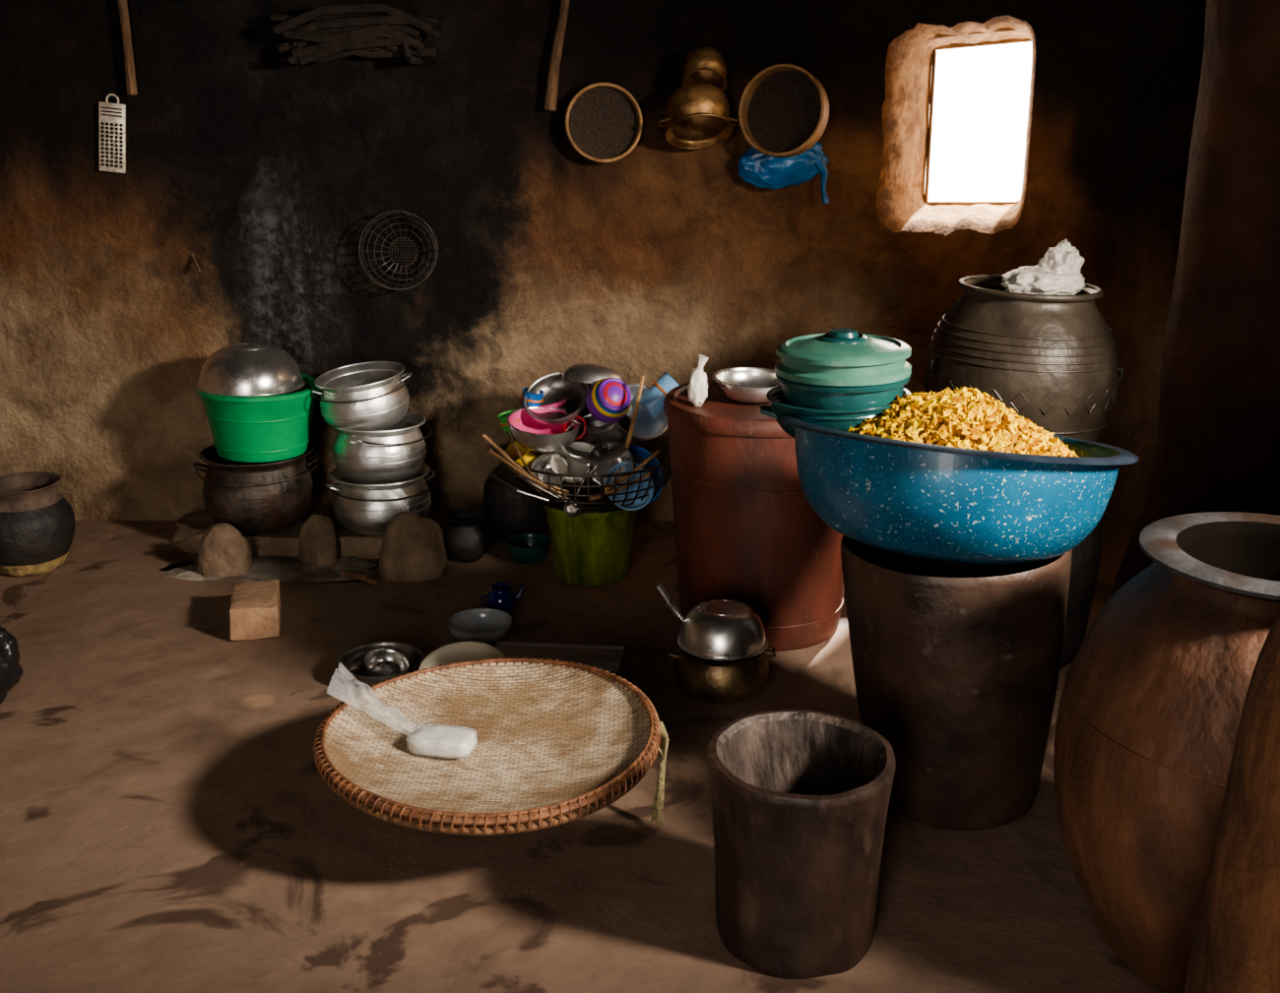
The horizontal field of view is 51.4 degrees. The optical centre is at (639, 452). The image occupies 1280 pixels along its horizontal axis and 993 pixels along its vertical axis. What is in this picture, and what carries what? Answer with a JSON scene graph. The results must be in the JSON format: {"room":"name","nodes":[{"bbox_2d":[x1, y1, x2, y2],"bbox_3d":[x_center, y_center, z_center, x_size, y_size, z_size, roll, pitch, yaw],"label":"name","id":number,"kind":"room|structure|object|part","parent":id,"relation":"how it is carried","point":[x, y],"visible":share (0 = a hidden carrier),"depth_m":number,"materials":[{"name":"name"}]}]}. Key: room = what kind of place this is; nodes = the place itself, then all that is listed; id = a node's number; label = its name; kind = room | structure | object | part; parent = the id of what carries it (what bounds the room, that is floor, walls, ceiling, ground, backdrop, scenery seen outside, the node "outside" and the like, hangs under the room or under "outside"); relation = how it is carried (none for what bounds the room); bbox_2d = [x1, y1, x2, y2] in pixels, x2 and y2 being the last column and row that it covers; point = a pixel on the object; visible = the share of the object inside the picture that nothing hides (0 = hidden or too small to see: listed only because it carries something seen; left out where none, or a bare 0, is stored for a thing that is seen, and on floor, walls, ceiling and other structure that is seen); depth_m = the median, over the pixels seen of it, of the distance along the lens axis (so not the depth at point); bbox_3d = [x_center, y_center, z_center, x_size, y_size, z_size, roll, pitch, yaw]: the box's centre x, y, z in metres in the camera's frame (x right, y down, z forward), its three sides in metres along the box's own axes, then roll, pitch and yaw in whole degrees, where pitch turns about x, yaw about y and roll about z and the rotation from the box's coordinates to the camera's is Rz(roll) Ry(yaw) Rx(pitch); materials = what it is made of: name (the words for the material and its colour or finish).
{"room":"traditional dwelling","nodes":[
{"label":"traditional dwelling","id":0,"kind":"room"},
{"bbox_2d":[0,520,1167,992],"bbox_3d":[-0.400,1.216,1.770,6.200,0.100,7.350,0,16,0],"label":"floor","id":1,"kind":"structure","parent":0,"point":[169,822],"depth_m":2.90,"materials":[{"name":"brown soil"}]},
{"bbox_2d":[0,626,23,704],"bbox_3d":[-1.746,0.540,3.475,0.227,0.314,0.233,0,16,0],"label":"plastic bag","id":2,"kind":"object","parent":1,"relation":"on","point":[11,671],"visible":1,"depth_m":3.47,"materials":[{"name":"black plastic"}]},
{"bbox_2d":[0,471,75,576],"bbox_3d":[-2.071,0.245,4.486,0.306,0.307,0.304,0,16,0],"label":"clay pot","id":3,"kind":"object","parent":1,"relation":"on","point":[37,524],"visible":1,"depth_m":4.40,"materials":[{"name":"black ceramic"}]},
{"bbox_2d":[196,522,253,577],"bbox_3d":[-1.403,0.318,4.474,0.178,0.167,0.160,0,16,0],"label":"hearth stone","id":4,"kind":"object","parent":1,"relation":"on","point":[223,551],"depth_m":4.42,"materials":[{"name":"brown stone"}]},
{"bbox_2d":[229,579,281,640],"bbox_3d":[-1.164,0.474,4.028,0.145,0.105,0.243,-4,16,-13],"label":"brick","id":5,"kind":"object","parent":1,"relation":"on","point":[255,607],"visible":1,"depth_m":3.93,"materials":[{"name":"brown brick"}]},
{"bbox_2d":[159,555,379,583],"bbox_3d":[-1.241,0.383,4.526,0.776,0.013,0.305,0,16,0],"label":"pile","id":6,"kind":"object","parent":1,"relation":"on","point":[285,569],"visible":0.71,"depth_m":4.47,"materials":[{"name":"grey soil"}]},
{"bbox_2d":[298,513,340,566],"bbox_3d":[-1.103,0.293,4.552,0.140,0.172,0.125,0,16,0],"label":"hearth stone","id":7,"kind":"object","parent":1,"relation":"on","point":[318,544],"depth_m":4.51,"materials":[{"name":"brown stone"}]},
{"bbox_2d":[169,504,484,559],"bbox_3d":[-1.120,0.279,4.784,1.120,0.077,0.420,0,16,0],"label":"hearth platform","id":8,"kind":"object","parent":1,"relation":"on","point":[192,528],"visible":0.34,"depth_m":4.63,"materials":[{"name":"brown soil"}]},
{"bbox_2d":[192,442,320,533],"bbox_3d":[-1.329,0.126,4.649,0.425,0.276,0.400,-4,16,-14],"label":"cooking pot","id":9,"kind":"object","parent":8,"relation":"on","point":[277,495],"visible":0.91,"depth_m":4.51,"materials":[{"name":"metal"}]},
{"bbox_2d":[195,374,319,462],"bbox_3d":[-1.309,-0.123,4.588,0.414,0.238,0.414,1,16,0],"label":"plastic bucket","id":10,"kind":"object","parent":9,"relation":"on","point":[275,427],"visible":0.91,"depth_m":4.45,"materials":[{"name":"green plastic"}]},
{"bbox_2d":[195,342,305,396],"bbox_3d":[-1.330,-0.296,4.529,0.359,0.144,0.359,4,16,15],"label":"metal bowl","id":11,"kind":"object","parent":10,"relation":"on","point":[245,369],"visible":1,"depth_m":4.42,"materials":[{"name":"silver metal"}]},
{"bbox_2d":[325,462,437,535],"bbox_3d":[-0.902,0.166,4.662,0.381,0.210,0.358,-7,17,-24],"label":"cooking pot","id":12,"kind":"object","parent":8,"relation":"on","point":[363,508],"visible":0.81,"depth_m":4.53,"materials":[{"name":"metal"}]},
{"bbox_2d":[332,411,431,483],"bbox_3d":[-0.889,-0.014,4.615,0.346,0.209,0.344,-11,19,-35],"label":"cooking pot","id":13,"kind":"object","parent":12,"relation":"on","point":[397,452],"visible":0.84,"depth_m":4.49,"materials":[{"name":"metal"}]},
{"bbox_2d":[312,361,411,432],"bbox_3d":[-0.952,-0.182,4.549,0.334,0.216,0.324,-10,19,-32],"label":"cooking pot","id":14,"kind":"object","parent":13,"relation":"on","point":[371,396],"visible":0.98,"depth_m":4.47,"materials":[{"name":"metal"}]},
{"bbox_2d":[340,570,378,585],"bbox_3d":[-0.923,0.409,4.395,0.154,0.030,0.040,10,19,32],"label":"stick","id":15,"kind":"object","parent":1,"relation":"on","point":[362,576],"visible":1,"depth_m":4.39,"materials":[{"name":"brown wood"}]},
{"bbox_2d":[337,641,424,689],"bbox_3d":[-0.715,0.597,3.679,0.236,0.059,0.236,0,16,0],"label":"metal bowl","id":16,"kind":"object","parent":1,"relation":"on","point":[351,664],"visible":0.7,"depth_m":3.72,"materials":[{"name":"metal"}]},
{"bbox_2d":[363,648,410,676],"bbox_3d":[-0.702,0.596,3.694,0.128,0.063,0.125,-15,22,-42],"label":"metal bowl","id":17,"kind":"object","parent":16,"relation":"in","point":[381,662],"visible":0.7,"depth_m":3.73,"materials":[{"name":"silver metal"}]},
{"bbox_2d":[379,511,447,581],"bbox_3d":[-0.766,0.297,4.466,0.230,0.211,0.211,0,16,0],"label":"hearth stone","id":18,"kind":"object","parent":1,"relation":"on","point":[413,548],"depth_m":4.40,"materials":[{"name":"brown stone"}]},
{"bbox_2d":[418,640,506,670],"bbox_3d":[-0.470,0.591,3.554,0.242,0.086,0.235,-3,16,-11],"label":"plate","id":19,"kind":"object","parent":1,"relation":"on","point":[460,652],"visible":0.22,"depth_m":3.64,"materials":[{"name":"beige ceramic"}]},
{"bbox_2d":[443,509,489,563],"bbox_3d":[-0.601,0.291,4.591,0.161,0.160,0.161,0,16,0],"label":"clay pot","id":20,"kind":"object","parent":1,"relation":"on","point":[466,536],"visible":1,"depth_m":4.54,"materials":[{"name":"black ceramic"}]},
{"bbox_2d":[447,608,512,643],"bbox_3d":[-0.475,0.524,3.949,0.194,0.054,0.194,0,16,0],"label":"glass bowl","id":21,"kind":"object","parent":1,"relation":"on","point":[482,625],"visible":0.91,"depth_m":4.00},
{"bbox_2d":[313,657,669,835],"bbox_3d":[-0.326,0.699,2.980,0.779,0.210,0.759,0,16,0],"label":"tray","id":22,"kind":"object","parent":1,"relation":"on","point":[557,742],"visible":0.98,"depth_m":2.97,"materials":[{"name":"wicker"}]},
{"bbox_2d":[408,725,475,758],"bbox_3d":[-0.568,0.596,3.032,0.428,0.123,0.145,9,18,30],"label":"flour bag","id":23,"kind":"object","parent":22,"relation":"on","point":[441,741],"visible":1,"depth_m":2.96,"materials":[{"name":"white plastic"}]},
{"bbox_2d":[479,582,523,614],"bbox_3d":[-0.430,0.455,4.138,0.111,0.088,0.094,5,17,19],"label":"teapot","id":24,"kind":"object","parent":1,"relation":"on","point":[501,598],"visible":0.93,"depth_m":4.11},
{"bbox_2d":[483,443,549,541],"bbox_3d":[-0.436,0.148,4.780,0.257,0.337,0.255,0,16,0],"label":"pot","id":25,"kind":"object","parent":1,"relation":"on","point":[509,512],"visible":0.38,"depth_m":4.68,"materials":[{"name":"ceramic"}]},
{"bbox_2d":[505,532,551,564],"bbox_3d":[-0.385,0.335,4.592,0.162,0.070,0.162,0,16,0],"label":"enamel bowl","id":26,"kind":"object","parent":1,"relation":"on","point":[526,547],"visible":0.99,"depth_m":4.56,"materials":[{"name":"teal metal"}]},
{"bbox_2d":[495,641,624,671],"bbox_3d":[-0.235,0.583,3.758,0.370,0.046,0.116,1,16,5],"label":"wooden board","id":27,"kind":"object","parent":1,"relation":"on","point":[607,658],"visible":0.59,"depth_m":3.76,"materials":[{"name":"wood"}]},
{"bbox_2d":[542,488,637,585],"bbox_3d":[-0.160,0.275,4.440,0.334,0.268,0.334,0,16,0],"label":"bucket","id":28,"kind":"object","parent":1,"relation":"on","point":[589,548],"visible":0.77,"depth_m":4.33,"materials":[{"name":"plastic"}]},
{"bbox_2d":[509,437,671,512],"bbox_3d":[-0.160,0.072,4.383,0.560,0.162,0.560,0,16,0],"label":"basket","id":29,"kind":"object","parent":28,"relation":"on","point":[549,504],"visible":0.49,"depth_m":4.19,"materials":[{"name":"black metal"}]},
{"bbox_2d":[518,450,554,480],"bbox_3d":[-0.325,0.023,4.337,0.179,0.149,0.147,10,19,32],"label":"metal bowl","id":30,"kind":"object","parent":29,"relation":"in","point":[538,454],"visible":0.06,"depth_m":4.40,"materials":[{"name":"silver metal"}]},
{"bbox_2d":[505,441,537,468],"bbox_3d":[-0.385,0.009,4.280,0.095,0.108,0.108,7,17,23],"label":"plastic cup","id":31,"kind":"object","parent":30,"relation":"in","point":[529,456],"visible":0.45,"depth_m":4.28,"materials":[{"name":"yellow plastic"}]},
{"bbox_2d":[529,452,568,489],"bbox_3d":[-0.285,0.063,4.207,0.128,0.109,0.108,9,18,30],"label":"metal bowl","id":32,"kind":"object","parent":29,"relation":"in","point":[542,463],"visible":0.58,"depth_m":4.24,"materials":[{"name":"silver metal"}]},
{"bbox_2d":[481,376,660,516],"bbox_3d":[-0.213,-0.024,4.167,0.554,0.434,0.146,0,16,0],"label":"cooking utensils","id":33,"kind":"object","parent":29,"relation":"in","point":[498,453],"visible":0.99,"depth_m":4.15,"materials":[{"name":"beige wood"}]},
{"bbox_2d":[550,442,599,482],"bbox_3d":[-0.205,0.035,4.211,0.149,0.109,0.151,-12,19,-36],"label":"enamel bowl","id":34,"kind":"object","parent":29,"relation":"in","point":[574,468],"visible":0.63,"depth_m":4.25,"materials":[{"name":"white metal"}]},
{"bbox_2d":[506,406,581,451],"bbox_3d":[-0.304,-0.069,4.238,0.238,0.108,0.238,7,17,22],"label":"metal bowl","id":35,"kind":"object","parent":34,"relation":"on","point":[529,433],"visible":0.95,"depth_m":4.20,"materials":[{"name":"silver metal"}]},
{"bbox_2d":[497,409,519,436],"bbox_3d":[-0.425,-0.096,4.315,0.077,0.084,0.076,13,20,39],"label":"plastic cup","id":36,"kind":"object","parent":35,"relation":"on","point":[502,416],"visible":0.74,"depth_m":4.29,"materials":[{"name":"green plastic"}]},
{"bbox_2d":[519,394,570,409],"bbox_3d":[-0.309,-0.171,4.409,0.179,0.085,0.175,6,17,21],"label":"plastic bowl","id":37,"kind":"object","parent":35,"relation":"on","point":[556,405],"visible":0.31,"depth_m":4.34,"materials":[{"name":"plastic"}]},
{"bbox_2d":[520,387,545,408],"bbox_3d":[-0.349,-0.171,4.357,0.078,0.080,0.076,5,17,18],"label":"plastic cup","id":38,"kind":"object","parent":37,"relation":"in","point":[534,400],"visible":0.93,"depth_m":4.33,"materials":[{"name":"blue plastic"}]},
{"bbox_2d":[558,363,628,387],"bbox_3d":[-0.151,-0.234,4.376,0.239,0.138,0.224,9,18,28],"label":"metal bowl","id":39,"kind":"object","parent":37,"relation":"on","point":[587,373],"visible":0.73,"depth_m":4.29,"materials":[{"name":"silver metal"}]},
{"bbox_2d":[523,372,589,425],"bbox_3d":[-0.270,-0.172,4.304,0.206,0.147,0.200,-6,17,-20],"label":"metal bowl","id":40,"kind":"object","parent":35,"relation":"on","point":[555,392],"visible":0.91,"depth_m":4.36,"materials":[{"name":"metal"}]},
{"bbox_2d":[563,413,634,466],"bbox_3d":[-0.134,-0.041,4.223,0.239,0.144,0.220,8,18,27],"label":"metal bowl","id":41,"kind":"object","parent":34,"relation":"on","point":[613,434],"visible":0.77,"depth_m":4.27,"materials":[{"name":"silver metal"}]},
{"bbox_2d":[564,393,618,434],"bbox_3d":[-0.152,-0.128,4.325,0.187,0.115,0.174,-14,21,-40],"label":"metal bowl","id":42,"kind":"object","parent":41,"relation":"on","point":[590,429],"visible":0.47,"depth_m":4.28,"materials":[{"name":"silver metal"}]},
{"bbox_2d":[562,415,588,440],"bbox_3d":[-0.206,-0.082,4.288,0.081,0.087,0.086,3,16,9],"label":"plastic cup","id":43,"kind":"object","parent":42,"relation":"in","point":[585,433],"visible":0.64,"depth_m":4.27,"materials":[{"name":"red plastic"}]},
{"bbox_2d":[585,378,631,423],"bbox_3d":[-0.099,-0.168,4.229,0.144,0.149,0.151,-3,16,-12],"label":"bowl","id":44,"kind":"object","parent":41,"relation":"on","point":[608,400],"visible":1,"depth_m":4.18,"materials":[{"name":"purple plastic"}]},
{"bbox_2d":[556,477,597,493],"bbox_3d":[-0.218,0.055,4.407,0.269,0.134,0.258,13,20,38],"label":"metal bowl","id":45,"kind":"object","parent":29,"relation":"in","point":[592,482],"visible":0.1,"depth_m":4.31,"materials":[{"name":"silver metal"}]},
{"bbox_2d":[586,441,653,511],"bbox_3d":[-0.068,0.068,4.216,0.220,0.210,0.129,-6,17,-19],"label":"light blue plate","id":46,"kind":"object","parent":29,"relation":"in","point":[638,504],"depth_m":4.22,"materials":[{"name":"plastic"}]},
{"bbox_3d":[-0.093,0.035,4.198,0.150,0.136,0.098,-2,16,-7],"label":"metal bowl","id":47,"kind":"part","parent":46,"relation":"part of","materials":[{"name":"silver metal"}]},
{"bbox_2d":[633,456,646,467],"bbox_3d":[-0.068,0.031,4.422,0.249,0.129,0.238,9,18,29],"label":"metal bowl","id":48,"kind":"object","parent":29,"relation":"in","point":[639,461],"visible":0.06,"depth_m":4.32,"materials":[{"name":"silver metal"}]},
{"bbox_2d":[628,445,663,504],"bbox_3d":[-0.025,0.073,4.280,0.209,0.179,0.142,-6,17,-19],"label":"plastic bowl","id":49,"kind":"object","parent":29,"relation":"in","point":[636,451],"visible":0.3,"depth_m":4.32,"materials":[{"name":"blue plastic"}]},
{"bbox_2d":[612,384,667,441],"bbox_3d":[-0.005,-0.130,4.322,0.206,0.168,0.168,-14,21,-41],"label":"metal bowl","id":50,"kind":"object","parent":49,"relation":"on","point":[646,427],"visible":0.42,"depth_m":4.37,"materials":[{"name":"metal"}]},
{"bbox_2d":[639,371,679,418],"bbox_3d":[0.071,-0.191,4.351,0.159,0.154,0.108,-3,16,-9],"label":"striped cup","id":51,"kind":"object","parent":50,"relation":"on","point":[652,401],"visible":0.63,"depth_m":4.31,"materials":[{"name":"plastic"}]},
{"bbox_2d":[667,638,775,704],"bbox_3d":[0.220,0.580,3.591,0.256,0.142,0.256,14,21,40],"label":"cooking pot","id":52,"kind":"object","parent":1,"relation":"on","point":[710,681],"visible":0.72,"depth_m":3.49,"materials":[{"name":"gold metal"}]},
{"bbox_2d":[676,599,768,660],"bbox_3d":[0.222,0.459,3.557,0.246,0.101,0.246,0,16,0],"label":"metal bowl","id":53,"kind":"object","parent":52,"relation":"on","point":[714,629],"visible":1,"depth_m":3.48,"materials":[{"name":"silver metal"}]},
{"bbox_2d":[654,582,685,624],"bbox_3d":[0.114,0.427,3.579,0.148,0.163,0.074,0,16,0],"label":"ladle","id":54,"kind":"object","parent":53,"relation":"on","point":[660,588],"visible":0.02,"depth_m":3.56,"materials":[{"name":"silver metal"}]},
{"bbox_2d":[663,378,844,651],"bbox_3d":[0.370,0.175,3.985,0.602,0.706,0.602,0,16,0],"label":"barrel","id":55,"kind":"object","parent":1,"relation":"on","point":[747,532],"visible":0.59,"depth_m":3.77,"materials":[{"name":"plastic"}]},
{"bbox_2d":[687,354,708,406],"bbox_3d":[0.165,-0.204,3.786,0.060,0.153,0.047,0,16,0],"label":"crumpled plastic bag","id":56,"kind":"object","parent":55,"relation":"on","point":[697,390],"visible":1,"depth_m":3.77,"materials":[{"name":"white plastic"}]},
{"bbox_2d":[712,367,781,403],"bbox_3d":[0.327,-0.193,3.869,0.231,0.069,0.231,3,16,11],"label":"metal bowl","id":57,"kind":"object","parent":55,"relation":"on","point":[740,384],"visible":0.7,"depth_m":3.93,"materials":[{"name":"silver metal"}]},
{"bbox_2d":[706,709,895,979],"bbox_3d":[0.303,0.746,2.547,0.353,0.386,0.355,0,16,0],"label":"mortar","id":58,"kind":"object","parent":1,"relation":"on","point":[800,799],"visible":1,"depth_m":2.44,"materials":[{"name":"brown wood"}]},
{"bbox_2d":[840,535,1072,831],"bbox_3d":[0.696,0.486,3.023,0.496,0.650,0.498,5,16,17],"label":"mortar","id":59,"kind":"object","parent":1,"relation":"on","point":[956,666],"visible":0.74,"depth_m":2.84,"materials":[{"name":"brown wood"}]},
{"bbox_2d":[779,415,1139,565],"bbox_3d":[0.685,0.060,2.923,0.760,0.348,0.747,9,18,30],"label":"basin","id":60,"kind":"object","parent":59,"relation":"on","point":[937,502],"visible":0.93,"depth_m":2.63,"materials":[{"name":"blue metal"}]},
{"bbox_2d":[758,384,910,438],"bbox_3d":[0.449,-0.086,3.019,0.323,0.108,0.324,-11,19,-34],"label":"basin","id":61,"kind":"object","parent":60,"relation":"in","point":[843,420],"visible":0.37,"depth_m":2.88,"materials":[{"name":"plastic"}]},
{"bbox_2d":[774,328,911,410],"bbox_3d":[0.456,-0.184,2.992,0.304,0.189,0.304,-1,16,0],"label":"food container","id":62,"kind":"object","parent":61,"relation":"on","point":[838,369],"visible":0.91,"depth_m":2.89,"materials":[{"name":"teal plastic"}]},
{"bbox_2d":[847,386,1079,457],"bbox_3d":[0.684,-0.028,2.896,0.592,0.229,0.592,1,16,2],"label":"heap","id":63,"kind":"object","parent":60,"relation":"in","point":[965,417],"visible":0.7,"depth_m":2.77,"materials":[{"name":"yellow food"}]},
{"bbox_2d":[1059,519,1101,669],"bbox_3d":[1.059,0.319,3.827,0.500,0.535,0.500,0,16,0],"label":"drum","id":64,"kind":"object","parent":1,"relation":"on","point":[1086,555],"visible":0.09,"depth_m":3.65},
{"bbox_2d":[923,274,1123,442],"bbox_3d":[1.050,-0.187,3.687,0.513,0.576,0.514,-12,20,-36],"label":"clay jar","id":65,"kind":"object","parent":64,"relation":"on","point":[1053,360],"visible":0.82,"depth_m":3.46,"materials":[{"name":"ceramic"}]},
{"bbox_2d":[1000,239,1085,295],"bbox_3d":[1.092,-0.490,3.578,0.226,0.169,0.195,0,16,0],"label":"plastic bag","id":66,"kind":"object","parent":65,"relation":"on","point":[1057,273],"visible":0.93,"depth_m":3.53,"materials":[{"name":"white plastic"}]},
{"bbox_2d":[1053,512,1279,992],"bbox_3d":[1.115,0.559,2.442,0.672,0.814,0.675,0,16,0],"label":"jar","id":67,"kind":"object","parent":1,"relation":"on","point":[1155,689],"visible":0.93,"depth_m":2.28,"materials":[{"name":"brown ceramic"}]},
{"bbox_2d":[1183,611,1279,992],"bbox_3d":[0.949,0.631,1.633,0.602,1.100,0.602,0,16,0],"label":"clay pot","id":68,"kind":"object","parent":1,"relation":"on","point":[1236,948],"visible":1,"depth_m":1.58,"materials":[{"name":"ceramic"}]},
{"bbox_2d":[0,0,1206,520],"bbox_3d":[-0.400,-1.085,4.785,6.200,2.700,0.300,0,16,0],"label":"wall","id":69,"kind":"structure","parent":0,"point":[551,258],"depth_m":4.70,"materials":[{"name":"soil"}]},
{"bbox_2d":[98,93,126,173],"bbox_3d":[-1.830,-1.106,4.606,0.115,0.269,0.016,0,16,0],"label":"grater","id":70,"kind":"object","parent":69,"relation":"attached to","point":[111,116],"visible":1,"depth_m":4.61,"materials":[{"name":"silver metal"}]},
{"bbox_2d":[117,0,137,94],"bbox_3d":[-1.740,-1.565,4.460,0.041,0.701,0.039,6,17,22],"label":"wooden stick","id":71,"kind":"object","parent":69,"relation":"hanging from","point":[131,83],"visible":1,"depth_m":4.50,"materials":[{"name":"brown wood"}]},
{"bbox_2d":[190,253,200,271],"bbox_3d":[-1.577,-0.677,4.712,0.016,0.061,0.100,-9,18,-28],"label":"peg","id":72,"kind":"object","parent":69,"relation":"attached to","point":[192,255],"visible":1,"depth_m":4.71,"materials":[{"name":"brown wood"}]},
{"bbox_2d":[269,2,441,64],"bbox_3d":[-0.948,-1.399,4.447,0.560,0.196,0.160,0,16,0],"label":"bundle","id":73,"kind":"object","parent":69,"relation":"attached to","point":[335,32],"visible":1,"depth_m":4.40,"materials":[{"name":"brown wood"}]},
{"bbox_2d":[358,209,438,290],"bbox_3d":[-0.839,-0.715,4.658,0.277,0.273,0.136,0,16,1],"label":"wire basket","id":74,"kind":"object","parent":69,"relation":"attached to","point":[405,213],"visible":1,"depth_m":4.69,"materials":[{"name":"black metal"}]},
{"bbox_2d":[543,0,570,110],"bbox_3d":[-0.264,-1.467,4.482,0.137,0.606,0.051,0,16,0],"label":"wooden stick","id":75,"kind":"object","parent":69,"relation":"attached to","point":[550,97],"visible":1,"depth_m":4.50,"materials":[{"name":"brown wood"}]},
{"bbox_2d":[565,82,642,162],"bbox_3d":[-0.125,-1.135,4.565,0.268,0.266,0.068,-2,16,-6],"label":"sieve","id":76,"kind":"object","parent":69,"relation":"attached to","point":[604,121],"visible":1,"depth_m":4.57,"materials":[{"name":"beige wood"}]},
{"bbox_2d":[658,82,737,149],"bbox_3d":[0.196,-1.132,4.476,0.244,0.224,0.247,7,17,24],"label":"brass pot","id":77,"kind":"object","parent":69,"relation":"attached to","point":[696,115],"visible":1,"depth_m":4.44,"materials":[{"name":"gold metal"}]},
{"bbox_2d":[680,46,727,91],"bbox_3d":[0.216,-1.273,4.455,0.156,0.171,0.175,-1,16,-4],"label":"brass pot","id":78,"kind":"object","parent":77,"relation":"on","point":[701,64],"visible":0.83,"depth_m":4.41,"materials":[{"name":"gold metal"}]},
{"bbox_2d":[738,64,829,157],"bbox_3d":[0.483,-1.150,4.473,0.304,0.307,0.121,7,17,24],"label":"sieve","id":79,"kind":"object","parent":69,"relation":"attached to","point":[784,108],"visible":1,"depth_m":4.49,"materials":[{"name":"beige wood"}]},
{"bbox_2d":[737,140,830,204],"bbox_3d":[0.498,-1.035,4.582,0.319,0.349,0.095,-1,16,-4],"label":"plastic bag","id":80,"kind":"object","parent":69,"relation":"attached to","point":[762,170],"visible":0.53,"depth_m":4.57,"materials":[{"name":"blue plastic"}]},
{"bbox_2d":[924,28,1031,204],"bbox_3d":[1.207,-1.204,4.773,0.496,0.632,0.159,0,16,0],"label":"window","id":81,"kind":"structure","parent":69,"relation":"in","point":[937,36],"depth_m":4.80,"materials":[{"name":"beige wood"}]},
{"bbox_2d":[1110,0,1279,597],"bbox_3d":[1.802,-0.811,3.829,0.599,2.690,0.610,0,16,0],"label":"pillar","id":82,"kind":"structure","parent":0,"point":[1217,449],"depth_m":3.77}
]}

